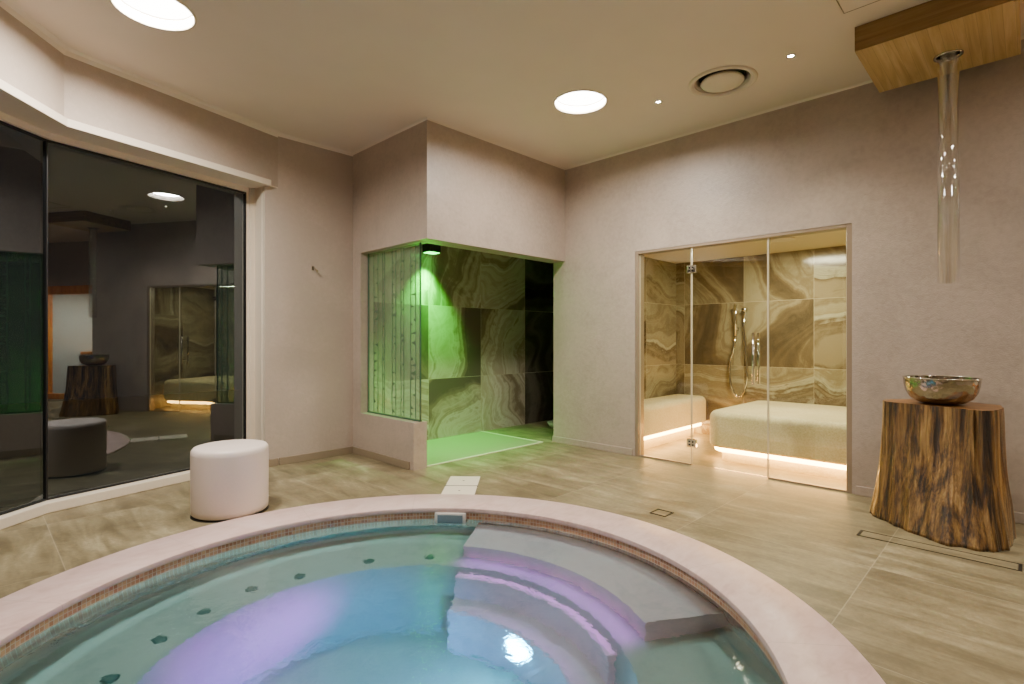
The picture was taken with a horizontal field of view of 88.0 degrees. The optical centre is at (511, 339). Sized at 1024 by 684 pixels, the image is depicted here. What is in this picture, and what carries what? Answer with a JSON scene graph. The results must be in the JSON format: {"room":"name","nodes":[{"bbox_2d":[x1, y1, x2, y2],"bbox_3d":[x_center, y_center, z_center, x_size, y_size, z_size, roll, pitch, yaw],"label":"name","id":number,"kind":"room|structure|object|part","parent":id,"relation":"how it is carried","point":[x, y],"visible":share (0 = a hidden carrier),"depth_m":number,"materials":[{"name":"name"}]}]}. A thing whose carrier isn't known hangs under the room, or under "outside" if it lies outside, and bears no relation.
{"room":"indoor spa","nodes":[
{"label":"indoor spa","id":0,"kind":"room"},
{"bbox_2d":[0,7,63,115],"bbox_3d":[-3.141,-1.650,1.758,0.890,0.500,3.685,0,0,-8],"label":"wall","id":1,"kind":"structure","parent":0,"point":[29,63],"depth_m":3.17,"materials":[{"name":"paint"}]},
{"bbox_2d":[0,120,46,515],"bbox_3d":[-3.233,-0.135,1.871,0.042,2.430,3.401,0,0,3],"label":"window","id":2,"kind":"structure","parent":1,"relation":"in","point":[43,142],"depth_m":3.56,"materials":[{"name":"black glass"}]},
{"bbox_2d":[0,79,277,191],"bbox_3d":[-2.756,-1.375,2.455,0.908,0.051,4.882,0,0,4],"label":"trim","id":3,"kind":"structure","parent":1,"relation":"attached to","point":[13,112],"depth_m":3.78,"materials":[{"name":"paint"}]},
{"bbox_2d":[64,55,277,188],"bbox_3d":[-2.649,-1.650,4.262,0.309,0.500,1.676,0,0,29],"label":"wall","id":4,"kind":"structure","parent":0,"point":[93,96],"depth_m":3.98,"materials":[{"name":"paint"}]},
{"bbox_2d":[353,412,426,470],"bbox_3d":[-1.193,0.940,5.085,1.055,0.420,0.145,0,0,44],"label":"wall","id":5,"kind":"structure","parent":0,"point":[403,439],"depth_m":4.90,"materials":[{"name":"beige paint"}]},
{"bbox_2d":[353,446,409,469],"bbox_3d":[-1.263,1.116,5.044,0.988,0.068,0.012,0,0,44],"label":"baseboard","id":6,"kind":"structure","parent":5,"relation":"attached to","point":[376,456],"depth_m":4.99,"materials":[{"name":"stone"}]},
{"bbox_2d":[367,243,421,421],"bbox_3d":[-1.133,-0.070,5.045,0.890,1.600,0.024,0,0,44],"label":"glass screen","id":7,"kind":"object","parent":5,"relation":"on","point":[401,302],"visible":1,"depth_m":5.01,"materials":[{"name":"glass"}]},
{"bbox_2d":[0,519,782,683],"bbox_3d":[-0.487,1.742,2.127,2.934,1.056,2.934,0,0,44],"label":"pool water","id":8,"kind":"object","parent":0,"point":[419,601],"visible":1,"depth_m":2.30,"materials":[{"name":"teal liquid"}]},
{"bbox_2d":[265,136,552,464],"bbox_3d":[-0.684,-0.375,6.445,0.120,3.050,4.539,0,0,44],"label":"wall","id":9,"kind":"structure","parent":0,"point":[309,215],"depth_m":5.67,"materials":[{"name":"paint"}]},
{"bbox_2d":[0,470,189,529],"bbox_3d":[-3.060,1.115,2.538,0.543,0.070,4.828,0,0,11],"label":"trim","id":10,"kind":"structure","parent":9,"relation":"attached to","point":[7,520],"depth_m":3.71,"materials":[{"name":"white paint"}]},
{"bbox_2d":[47,139,245,499],"bbox_3d":[-2.798,-0.135,4.216,0.042,2.430,1.463,0,0,29],"label":"window","id":11,"kind":"structure","parent":9,"relation":"in","point":[48,141],"depth_m":4.20,"materials":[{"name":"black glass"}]},
{"bbox_2d":[242,186,264,440],"bbox_3d":[-2.317,-0.125,4.883,0.287,2.550,0.172,0,0,29],"label":"trim","id":12,"kind":"structure","parent":9,"relation":"attached to","point":[255,198],"depth_m":4.87,"materials":[{"name":"white paint"}]},
{"bbox_2d":[269,446,352,466],"bbox_3d":[-1.920,1.116,5.087,0.012,0.068,0.869,0,0,44],"label":"baseboard","id":13,"kind":"structure","parent":9,"relation":"attached to","point":[347,450],"depth_m":5.07,"materials":[{"name":"stone"}]},
{"bbox_2d":[353,253,372,412],"bbox_3d":[-1.516,-0.070,5.401,0.150,1.600,0.145,0,0,44],"label":"jamb","id":14,"kind":"object","parent":9,"relation":"attached to","point":[360,260],"visible":0.86,"depth_m":5.34,"materials":[{"name":"beige paint"}]},
{"bbox_2d":[353,120,564,262],"bbox_3d":[-0.516,-1.385,5.636,1.251,1.030,1.879,0,0,44],"label":"wall","id":15,"kind":"structure","parent":0,"point":[429,182],"depth_m":5.00,"materials":[{"name":"beige paint"}]},
{"bbox_2d":[0,0,1023,169],"bbox_3d":[-0.881,-1.879,3.158,7.081,0.041,4.565,0,0,-33],"label":"trim","id":16,"kind":"structure","parent":15,"relation":"attached to","point":[7,5],"depth_m":4.20,"materials":[{"name":"paint"}]},
{"bbox_2d":[0,420,1023,683],"bbox_3d":[0.725,1.150,2.172,8.800,0.001,8.720,0,0,44],"label":"floor","id":17,"kind":"structure","parent":0,"point":[917,616],"depth_m":3.20,"materials":[{"name":"tile"}]},
{"bbox_2d":[190,439,268,522],"bbox_3d":[-1.893,0.926,3.564,0.470,0.448,0.470,0,0,44],"label":"pouf","id":18,"kind":"object","parent":17,"relation":"on","point":[229,479],"visible":0.99,"depth_m":3.38,"materials":[{"name":"leather"}]},
{"bbox_2d":[0,494,885,683],"bbox_3d":[-0.487,1.696,2.127,3.530,1.136,3.530,0,0,44],"label":"tub rim","id":19,"kind":"object","parent":17,"relation":"in","point":[800,644],"visible":0.42,"depth_m":2.67,"materials":[{"name":"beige stone"}]},
{"bbox_2d":[441,476,479,494],"bbox_3d":[-0.397,1.147,4.172,0.260,0.006,0.555,0,0,1],"label":"drain cover","id":20,"kind":"object","parent":17,"relation":"on","point":[455,484],"visible":0.86,"depth_m":4.17,"materials":[{"name":"white paint"}]},
{"bbox_2d":[427,431,542,466],"bbox_3d":[-0.581,1.146,5.728,1.022,0.008,1.620,0,0,44],"label":"shower tray","id":21,"kind":"object","parent":17,"relation":"on","point":[464,446],"visible":0.81,"depth_m":5.76,"materials":[{"name":"stone"}]},
{"bbox_2d":[547,420,552,427],"bbox_3d":[0.628,1.113,6.937,0.340,0.075,0.340,0,0,44],"label":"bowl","id":22,"kind":"object","parent":17,"relation":"on","point":[550,423],"visible":0.2,"depth_m":6.91,"materials":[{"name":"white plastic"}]},
{"bbox_2d":[649,509,673,516],"bbox_3d":[0.995,1.148,3.524,0.116,0.003,0.116,0,0,44],"label":"floor drain","id":23,"kind":"object","parent":17,"relation":"on","point":[660,512],"visible":1,"depth_m":3.53,"materials":[{"name":"metal"}]},
{"bbox_3d":[0.995,1.149,3.524,0.092,0.002,0.092,0,0,44],"label":"plate","id":24,"kind":"part","parent":23,"relation":"part of","materials":[{"name":"stone"}]},
{"bbox_2d":[644,394,705,448],"bbox_3d":[1.698,0.912,6.039,0.415,0.475,1.530,0,0,44],"label":"bench","id":25,"kind":"object","parent":17,"relation":"on","point":[667,419],"visible":0.61,"depth_m":5.87,"materials":[{"name":"stone"}]},
{"bbox_2d":[710,400,845,479],"bbox_3d":[2.808,0.912,5.086,1.375,0.475,1.340,0,0,44],"label":"bench","id":26,"kind":"object","parent":17,"relation":"on","point":[803,438],"visible":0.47,"depth_m":4.68,"materials":[{"name":"stone"}]},
{"bbox_2d":[857,530,1021,570],"bbox_3d":[2.322,1.149,2.919,0.704,0.002,0.116,0,0,44],"label":"drain","id":27,"kind":"object","parent":17,"relation":"on","point":[951,552],"visible":1,"depth_m":2.89,"materials":[{"name":"metal"}]},
{"bbox_2d":[869,399,1015,552],"bbox_3d":[2.603,0.772,3.253,0.713,0.755,0.673,0,0,44],"label":"stump","id":28,"kind":"object","parent":17,"relation":"on","point":[942,475],"visible":1,"depth_m":3.07,"materials":[{"name":"brown wood"}]},
{"bbox_2d":[902,375,982,404],"bbox_3d":[2.654,0.311,3.280,0.389,0.165,0.389,0,0,44],"label":"metal bowl","id":29,"kind":"object","parent":28,"relation":"on","point":[929,389],"visible":1,"depth_m":3.16,"materials":[{"name":"silver metal"}]},
{"bbox_2d":[10,0,1023,167],"bbox_3d":[0.725,-1.900,2.172,8.800,0.001,8.720,0,0,44],"label":"ceiling","id":30,"kind":"structure","parent":0,"point":[348,75],"depth_m":3.60,"materials":[{"name":"paint"}]},
{"bbox_2d":[109,0,196,31],"bbox_3d":[-2.057,-1.937,3.046,0.424,0.086,0.424,0,0,44],"label":"ceiling lamp","id":31,"kind":"object","parent":30,"relation":"attached to","point":[167,15],"visible":0.86,"depth_m":3.15,"materials":[{"name":"white paint"}]},
{"bbox_2d":[122,0,191,18],"bbox_3d":[-2.057,-1.960,3.046,0.388,0.001,0.388,0,0,44],"label":"diffuser","id":32,"kind":"object","parent":31,"relation":"attached to","point":[167,9],"depth_m":3.13,"materials":[{"name":"white plastic"}]},
{"bbox_2d":[553,89,607,113],"bbox_3d":[0.546,-1.937,4.235,0.434,0.086,0.434,0,0,44],"label":"ceiling lamp","id":33,"kind":"object","parent":30,"relation":"attached to","point":[582,101],"visible":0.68,"depth_m":4.34,"materials":[{"name":"white paint"}]},
{"bbox_2d":[557,91,603,105],"bbox_3d":[0.546,-1.960,4.235,0.398,0.001,0.398,0,0,44],"label":"diffuser","id":34,"kind":"object","parent":33,"relation":"attached to","point":[579,98],"depth_m":4.30,"materials":[{"name":"white plastic"}]},
{"bbox_2d":[688,65,757,97],"bbox_3d":[1.547,-1.939,3.900,0.480,0.122,0.480,0,0,44],"label":"ceiling vent","id":35,"kind":"object","parent":30,"relation":"in","point":[713,82],"visible":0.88,"depth_m":3.90,"materials":[{"name":"beige metal"}]},
{"bbox_2d":[786,54,795,58],"bbox_3d":[1.866,-1.907,3.546,0.060,0.025,0.060,0,0,44],"label":"recessed light","id":36,"kind":"object","parent":30,"relation":"in","point":[789,56],"visible":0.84,"depth_m":3.55,"materials":[{"name":"silver metal"}]},
{"bbox_2d":[837,0,877,12],"bbox_3d":[1.935,-1.898,2.687,0.550,0.002,0.548,0,0,44],"label":"access panel","id":37,"kind":"object","parent":30,"relation":"attached to","point":[846,5],"depth_m":2.99,"materials":[{"name":"paint"}]},
{"bbox_2d":[836,0,879,13],"bbox_3d":[1.935,-1.898,2.691,0.555,0.004,0.553,0,0,44],"label":"trim","id":38,"kind":"structure","parent":30,"relation":"attached to","point":[836,0],"depth_m":3.01,"materials":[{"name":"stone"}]},
{"bbox_2d":[855,0,1020,92],"bbox_3d":[2.599,-1.821,3.232,0.722,0.156,0.745,0,0,44],"label":"ceiling box","id":39,"kind":"object","parent":30,"relation":"attached to","point":[901,48],"visible":0.96,"depth_m":3.12,"materials":[{"name":"brown wood"}]},
{"bbox_2d":[937,52,959,283],"bbox_3d":[2.686,-1.075,3.262,0.106,1.450,0.106,0,0,44],"label":"tube","id":40,"kind":"object","parent":39,"relation":"hanging from","point":[956,54],"visible":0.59,"depth_m":3.26,"materials":[{"name":"clear glass"}]},
{"bbox_2d":[644,257,675,398],"bbox_3d":[1.541,0.000,6.254,0.100,2.300,1.661,0,0,44],"label":"wall","id":41,"kind":"structure","parent":0,"point":[659,276],"depth_m":6.42,"materials":[{"name":"stone"}]},
{"bbox_2d":[644,230,845,263],"bbox_3d":[2.436,-0.995,5.310,2.500,0.050,1.561,0,0,44],"label":"ceiling","id":42,"kind":"structure","parent":0,"point":[834,238],"depth_m":5.62,"materials":[{"name":"beige paint"}]},
{"bbox_2d":[770,237,794,241],"bbox_3d":[2.594,-0.964,5.086,0.220,0.012,0.220,0,0,44],"label":"recessed light","id":43,"kind":"object","parent":42,"relation":"in","point":[785,239],"visible":0.88,"depth_m":5.05,"materials":[{"name":"white paint"}]},
{"bbox_2d":[676,245,845,434],"bbox_3d":[3.016,0.000,5.904,2.500,2.300,0.100,0,0,44],"label":"wall","id":44,"kind":"structure","parent":0,"point":[807,288],"depth_m":5.98,"materials":[{"name":"stone"}]},
{"bbox_2d":[729,305,748,397],"bbox_3d":[2.629,0.131,6.151,0.228,1.085,0.087,0,0,44],"label":"shower","id":45,"kind":"object","parent":44,"relation":"attached to","point":[744,309],"visible":1,"depth_m":6.14,"materials":[{"name":"silver metal"}]},
{"bbox_2d":[553,39,1023,512],"bbox_3d":[1.937,-0.375,4.628,4.000,3.050,0.110,0,0,44],"label":"wall","id":46,"kind":"structure","parent":0,"point":[864,157],"depth_m":3.90,"materials":[{"name":"beige paint"}]},
{"bbox_2d":[640,248,691,463],"bbox_3d":[1.459,0.144,5.061,0.536,1.984,0.010,0,0,44],"label":"fixed glass panel","id":47,"kind":"object","parent":46,"relation":"attached to","point":[691,248],"visible":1,"depth_m":5.25,"materials":[{"name":"clear glass"}]},
{"bbox_2d":[687,238,767,476],"bbox_3d":[1.875,0.146,4.655,0.709,1.983,0.145,0,0,44],"label":"door","id":48,"kind":"structure","parent":46,"relation":"in","point":[692,268],"depth_m":4.51,"materials":[{"name":"clear glass"}]},
{"bbox_3d":[2.017,0.158,4.431,0.025,0.435,0.025,0,0,44],"label":"handle","id":49,"kind":"part","parent":48,"relation":"part of","materials":[{"name":"silver metal"}]},
{"bbox_3d":[2.101,0.158,4.517,0.025,0.435,0.025,0,0,44],"label":"handle","id":50,"kind":"part","parent":48,"relation":"part of","materials":[{"name":"silver metal"}]},
{"bbox_2d":[635,223,851,493],"bbox_3d":[1.920,0.138,4.648,1.848,2.025,0.106,0,0,44],"label":"frame","id":51,"kind":"object","parent":46,"relation":"attached to","point":[842,226],"visible":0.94,"depth_m":4.67,"materials":[{"name":"beige metal"}]},
{"bbox_2d":[552,436,1023,523],"bbox_3d":[1.929,1.116,4.628,4.012,0.068,0.122,0,0,44],"label":"baseboard","id":52,"kind":"structure","parent":46,"relation":"attached to","point":[862,491],"depth_m":5.41,"materials":[{"name":"beige paint"}]},
{"bbox_2d":[768,228,846,489],"bbox_3d":[2.333,0.144,4.206,0.566,1.984,0.010,0,0,44],"label":"fixed glass panel","id":53,"kind":"object","parent":46,"relation":"attached to","point":[846,228],"visible":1,"depth_m":4.01,"materials":[{"name":"clear glass"}]},
{"bbox_3d":[0.090,-1.170,6.397,1.055,0.040,3.525,0,0,44],"label":"ceiling","id":54,"kind":"structure","parent":0,"visible":0},
{"bbox_2d":[422,243,440,253],"bbox_3d":[-0.902,-1.062,5.944,0.140,0.177,0.160,0,0,44],"label":"shower light","id":55,"kind":"object","parent":54,"relation":"attached to","point":[427,248],"visible":0.58,"depth_m":5.90,"materials":[{"name":"metal"}]},
{"label":"outside","id":56,"kind":"structure","parent":0,"visible":0},
{"bbox_2d":[0,390,241,506],"bbox_3d":[-5.435,1.250,5.313,12.800,0.040,18.000,0,0,44],"label":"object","id":57,"kind":"structure","parent":56,"point":[92,443],"depth_m":6.62,"materials":[{"name":"glass"}]}
]}

